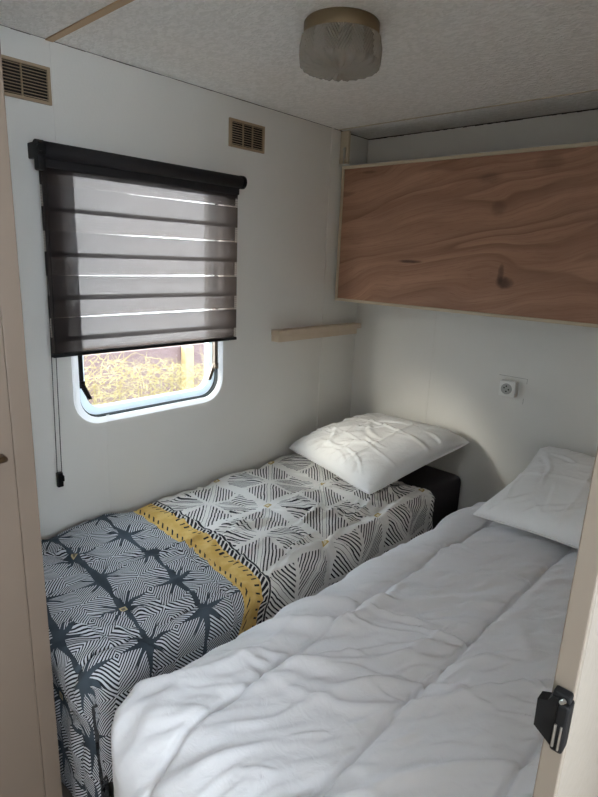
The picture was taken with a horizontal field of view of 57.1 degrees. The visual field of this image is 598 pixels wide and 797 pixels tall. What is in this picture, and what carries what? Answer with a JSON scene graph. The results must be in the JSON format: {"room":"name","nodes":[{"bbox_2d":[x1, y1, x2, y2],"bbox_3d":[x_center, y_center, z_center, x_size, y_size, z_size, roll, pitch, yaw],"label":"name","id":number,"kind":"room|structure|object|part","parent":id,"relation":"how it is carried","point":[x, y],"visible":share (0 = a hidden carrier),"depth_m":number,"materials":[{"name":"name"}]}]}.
{"room":"mobile home bedroom","nodes":[
{"label":"mobile home bedroom","id":0,"kind":"room"},
{"bbox_2d":[61,782,113,796],"bbox_3d":[-0.103,1.293,0.988,2.730,0.060,3.976,15,19,41],"label":"floor","id":1,"kind":"structure","parent":0,"point":[65,792],"depth_m":1.54,"materials":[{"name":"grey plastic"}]},
{"bbox_2d":[0,46,61,796],"bbox_3d":[-1.054,0.138,1.091,0.628,2.046,0.802,15,19,41],"label":"tall cabinet","id":2,"kind":"object","parent":1,"relation":"on","point":[29,750],"visible":1,"depth_m":1.22,"materials":[{"name":"beige laminate"}]},
{"bbox_3d":[-0.646,0.133,1.088,0.030,0.012,0.129,15,19,41],"label":"handle","id":3,"kind":"part","parent":2,"relation":"part of","materials":[{"name":"brown metal"}]},
{"bbox_3d":[-0.867,0.195,0.897,0.019,2.041,0.760,15,19,41],"label":"door","id":4,"kind":"part","parent":2,"relation":"part of","materials":[{"name":"beige laminate"}]},
{"bbox_2d":[398,465,460,528],"bbox_3d":[-0.093,0.685,2.235,0.652,0.500,1.862,15,19,41],"label":"bed","id":5,"kind":"object","parent":1,"relation":"on","point":[444,486],"visible":0.04,"depth_m":2.55,"materials":[{"name":"brown"}]},
{"bbox_2d":[41,453,434,796],"bbox_3d":[-0.208,0.667,2.060,0.760,0.533,1.566,15,19,41],"label":"quilt","id":6,"kind":"object","parent":5,"relation":"on","point":[149,591],"visible":0.66,"depth_m":1.70,"materials":[{"name":"fabric"}]},
{"bbox_2d":[289,413,468,494],"bbox_3d":[0.359,0.195,2.595,0.628,0.184,0.602,-8,18,-36],"label":"pillow","id":7,"kind":"object","parent":6,"relation":"on","point":[370,452],"visible":1,"depth_m":2.44,"materials":[{"name":"white fabric"}]},
{"bbox_3d":[0.554,0.861,1.653,0.668,0.500,1.867,15,19,41],"label":"bed","id":8,"kind":"object","parent":1,"relation":"on","visible":0},
{"bbox_2d":[111,502,577,796],"bbox_3d":[0.405,0.761,1.476,0.861,0.453,1.634,15,19,41],"label":"duvet","id":9,"kind":"object","parent":8,"relation":"on","point":[422,671],"visible":0.92,"depth_m":1.18,"materials":[{"name":"white fabric"}]},
{"bbox_2d":[473,446,594,548],"bbox_3d":[1.018,0.343,1.921,0.610,0.191,0.585,15,19,41],"label":"pillow","id":10,"kind":"object","parent":9,"relation":"on","point":[548,499],"visible":0.89,"depth_m":1.90,"materials":[{"name":"white fabric"}]},
{"bbox_2d":[0,25,367,538],"bbox_3d":[-0.644,-0.078,1.998,0.042,2.050,2.806,15,19,41],"label":"wall","id":11,"kind":"structure","parent":0,"point":[266,401],"depth_m":2.17,"materials":[{"name":"white paint"}]},
{"bbox_2d":[1,54,51,105],"bbox_3d":[-0.790,-0.899,1.546,0.009,0.100,0.182,15,19,41],"label":"air vent","id":12,"kind":"object","parent":11,"relation":"in","point":[24,80],"visible":1,"depth_m":1.56,"materials":[{"name":"beige plastic"}]},
{"bbox_2d":[49,41,56,142],"bbox_3d":[-0.727,-0.876,1.630,0.002,0.330,0.002,15,19,41],"label":"trim","id":13,"kind":"structure","parent":11,"relation":"attached to","point":[49,41],"depth_m":1.62,"materials":[{"name":"white plastic"}]},
{"bbox_2d":[106,415,113,512],"bbox_3d":[-0.701,0.494,2.074,0.001,0.900,0.012,15,19,41],"label":"trim","id":14,"kind":"structure","parent":11,"relation":"attached to","point":[107,423],"depth_m":2.01,"materials":[{"name":"white plastic"}]},
{"bbox_2d":[27,139,246,487],"bbox_3d":[-0.517,-0.281,1.977,0.090,1.069,0.788,15,19,41],"label":"roller blind","id":15,"kind":"object","parent":11,"relation":"attached to","point":[86,192],"visible":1,"depth_m":1.86,"materials":[{"name":"black fabric"}]},
{"bbox_3d":[-0.766,-0.219,1.704,0.030,0.971,0.018,6,15,14],"label":"bead chain","id":16,"kind":"part","parent":15,"relation":"part of","materials":[{"name":"black plastic"}]},
{"bbox_3d":[-0.498,-0.745,1.867,0.026,0.026,0.761,15,19,41],"label":"head rail","id":17,"kind":"part","parent":15,"relation":"part of","materials":[{"name":"black fabric"}]},
{"bbox_3d":[-0.522,-0.192,2.008,0.022,0.012,0.757,15,19,41],"label":"rail","id":18,"kind":"part","parent":15,"relation":"part of","materials":[{"name":"black plastic"}]},
{"bbox_2d":[66,203,223,422],"bbox_3d":[-0.544,-0.385,2.017,0.061,0.890,0.641,15,19,41],"label":"window","id":19,"kind":"structure","parent":11,"relation":"in","point":[210,386],"depth_m":2.11,"materials":[{"name":"white plastic"}]},
{"bbox_3d":[-0.728,-0.157,1.855,0.027,0.335,0.047,15,19,41],"label":"stay arm","id":20,"kind":"part","parent":19,"relation":"part of","materials":[{"name":"black plastic"}]},
{"bbox_3d":[-0.353,-0.241,2.249,0.027,0.335,0.047,15,19,41],"label":"stay arm","id":21,"kind":"part","parent":19,"relation":"part of","materials":[{"name":"grey metal"}]},
{"bbox_2d":[228,117,264,153],"bbox_3d":[-0.204,-1.031,2.163,0.009,0.100,0.182,15,19,41],"label":"air vent","id":22,"kind":"object","parent":11,"relation":"in","point":[244,135],"visible":1,"depth_m":2.16,"materials":[{"name":"beige plastic"}]},
{"bbox_2d":[2,25,597,139],"bbox_3d":[0.148,-0.925,1.313,1.676,0.006,2.366,15,19,41],"label":"trim","id":23,"kind":"structure","parent":11,"relation":"attached to","point":[2,25],"depth_m":2.19,"materials":[{"name":"grey plastic"}]},
{"bbox_2d":[271,322,360,341],"bbox_3d":[0.100,-0.327,2.685,0.050,0.052,0.610,15,19,41],"label":"wall ledge","id":24,"kind":"object","parent":11,"relation":"attached to","point":[310,332],"visible":1,"depth_m":2.62,"materials":[{"name":"brown wood"}]},
{"bbox_3d":[0.089,-0.312,2.679,0.047,0.027,0.578,15,19,41],"label":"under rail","id":25,"kind":"part","parent":24,"relation":"part of","materials":[{"name":"brown wood"}]},
{"bbox_2d":[316,128,334,429],"bbox_3d":[0.114,-0.241,2.763,0.002,2.050,0.015,15,19,41],"label":"trim","id":26,"kind":"structure","parent":11,"relation":"attached to","point":[332,137],"depth_m":2.66,"materials":[{"name":"white plastic"}]},
{"bbox_2d":[339,130,350,164],"bbox_3d":[0.209,-1.165,2.556,0.047,0.144,0.033,15,19,41],"label":"cleat","id":27,"kind":"object","parent":11,"relation":"attached to","point":[345,135],"visible":1,"depth_m":2.55,"materials":[{"name":"beige wood"}]},
{"bbox_2d":[0,0,597,138],"bbox_3d":[-0.017,-0.745,0.468,2.730,0.050,3.976,15,19,41],"label":"ceiling","id":28,"kind":"structure","parent":0,"point":[439,56],"depth_m":1.58,"materials":[{"name":"paint"}]},
{"bbox_2d":[45,0,133,41],"bbox_3d":[-0.110,-0.868,1.041,1.676,0.004,0.022,15,19,41],"label":"trim","id":29,"kind":"structure","parent":28,"relation":"attached to","point":[117,4],"depth_m":1.43,"materials":[{"name":"beige wood"}]},
{"bbox_2d":[299,7,381,81],"bbox_3d":[0.106,-0.895,1.407,0.212,0.114,0.212,14,18,37],"label":"ceiling lamp","id":30,"kind":"object","parent":28,"relation":"attached to","point":[340,31],"visible":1,"depth_m":1.38,"materials":[{"name":"clear glass"}]},
{"bbox_3d":[0.106,-0.884,1.409,0.038,0.030,0.038,15,19,41],"label":"bulb","id":31,"kind":"part","parent":30,"relation":"part of","materials":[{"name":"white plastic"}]},
{"bbox_2d":[338,89,597,130],"bbox_3d":[0.794,-1.073,1.991,1.676,0.003,0.006,15,19,41],"label":"trim","id":32,"kind":"structure","parent":28,"relation":"attached to","point":[595,89],"depth_m":2.09,"materials":[{"name":"beige plastic"}]},
{"bbox_2d":[350,110,597,510],"bbox_3d":[0.926,-0.121,2.427,1.676,2.050,0.040,15,19,41],"label":"wall","id":33,"kind":"structure","parent":0,"point":[393,348],"depth_m":2.49,"materials":[{"name":"white paint"}]},
{"bbox_2d":[425,311,436,422],"bbox_3d":[0.632,0.017,2.707,0.003,0.920,0.001,15,19,41],"label":"trim","id":34,"kind":"structure","parent":33,"relation":"attached to","point":[436,311],"depth_m":2.66,"materials":[{"name":"white plastic"}]},
{"bbox_2d":[335,141,597,327],"bbox_3d":[0.867,-0.642,2.195,1.658,0.622,0.209,15,19,41],"label":"wall cabinet","id":35,"kind":"object","parent":33,"relation":"attached to","point":[509,234],"visible":1,"depth_m":2.20,"materials":[{"name":"brown wood"}]},
{"bbox_2d":[498,379,517,397],"bbox_3d":[0.914,-0.044,2.401,0.070,0.068,0.036,15,19,41],"label":"wall socket","id":36,"kind":"object","parent":33,"relation":"attached to","point":[508,388],"visible":1,"depth_m":2.39,"materials":[{"name":"white plastic"}]},
{"bbox_3d":[0.886,0.196,1.180,0.014,2.050,1.976,15,19,41],"label":"wall","id":37,"kind":"structure","parent":0,"visible":0},
{"bbox_2d":[534,685,574,753],"bbox_3d":[0.202,0.253,0.438,0.024,0.050,0.016,15,19,41],"label":"latch keeper","id":38,"kind":"object","parent":37,"relation":"attached to","point":[554,710],"visible":1,"depth_m":0.43,"materials":[{"name":"black plastic"}]},
{"bbox_2d":[532,446,597,796],"bbox_3d":[0.218,0.370,0.487,0.016,2.000,0.040,15,19,41],"label":"trim","id":39,"kind":"structure","parent":37,"relation":"attached to","point":[585,577],"depth_m":0.42,"materials":[{"name":"beige wood"}]},
{"bbox_2d":[556,585,597,796],"bbox_3d":[0.340,0.346,0.604,0.002,2.000,0.378,15,19,41],"label":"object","id":40,"kind":"structure","parent":37,"relation":"attached to","point":[578,777],"depth_m":0.48,"materials":[{"name":"paint"}]},
{"label":"outside","id":41,"kind":"structure","parent":0,"visible":0},
{"bbox_2d":[89,343,201,378],"bbox_3d":[-3.091,0.270,6.492,8.650,0.050,13.000,15,19,41],"label":"ground","id":42,"kind":"structure","parent":41,"point":[199,343],"depth_m":10.76,"materials":[{"name":"plant"}]},
{"bbox_2d":[83,343,203,404],"bbox_3d":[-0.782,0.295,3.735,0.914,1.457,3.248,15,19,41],"label":"hedge","id":43,"kind":"object","parent":42,"relation":"on","point":[129,369],"visible":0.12,"depth_m":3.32,"materials":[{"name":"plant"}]},
{"bbox_3d":[-0.762,0.417,3.740,0.210,1.221,3.002,15,19,41],"label":"stem","id":44,"kind":"part","parent":43,"relation":"part of","materials":[{"name":"plant"}]}
]}

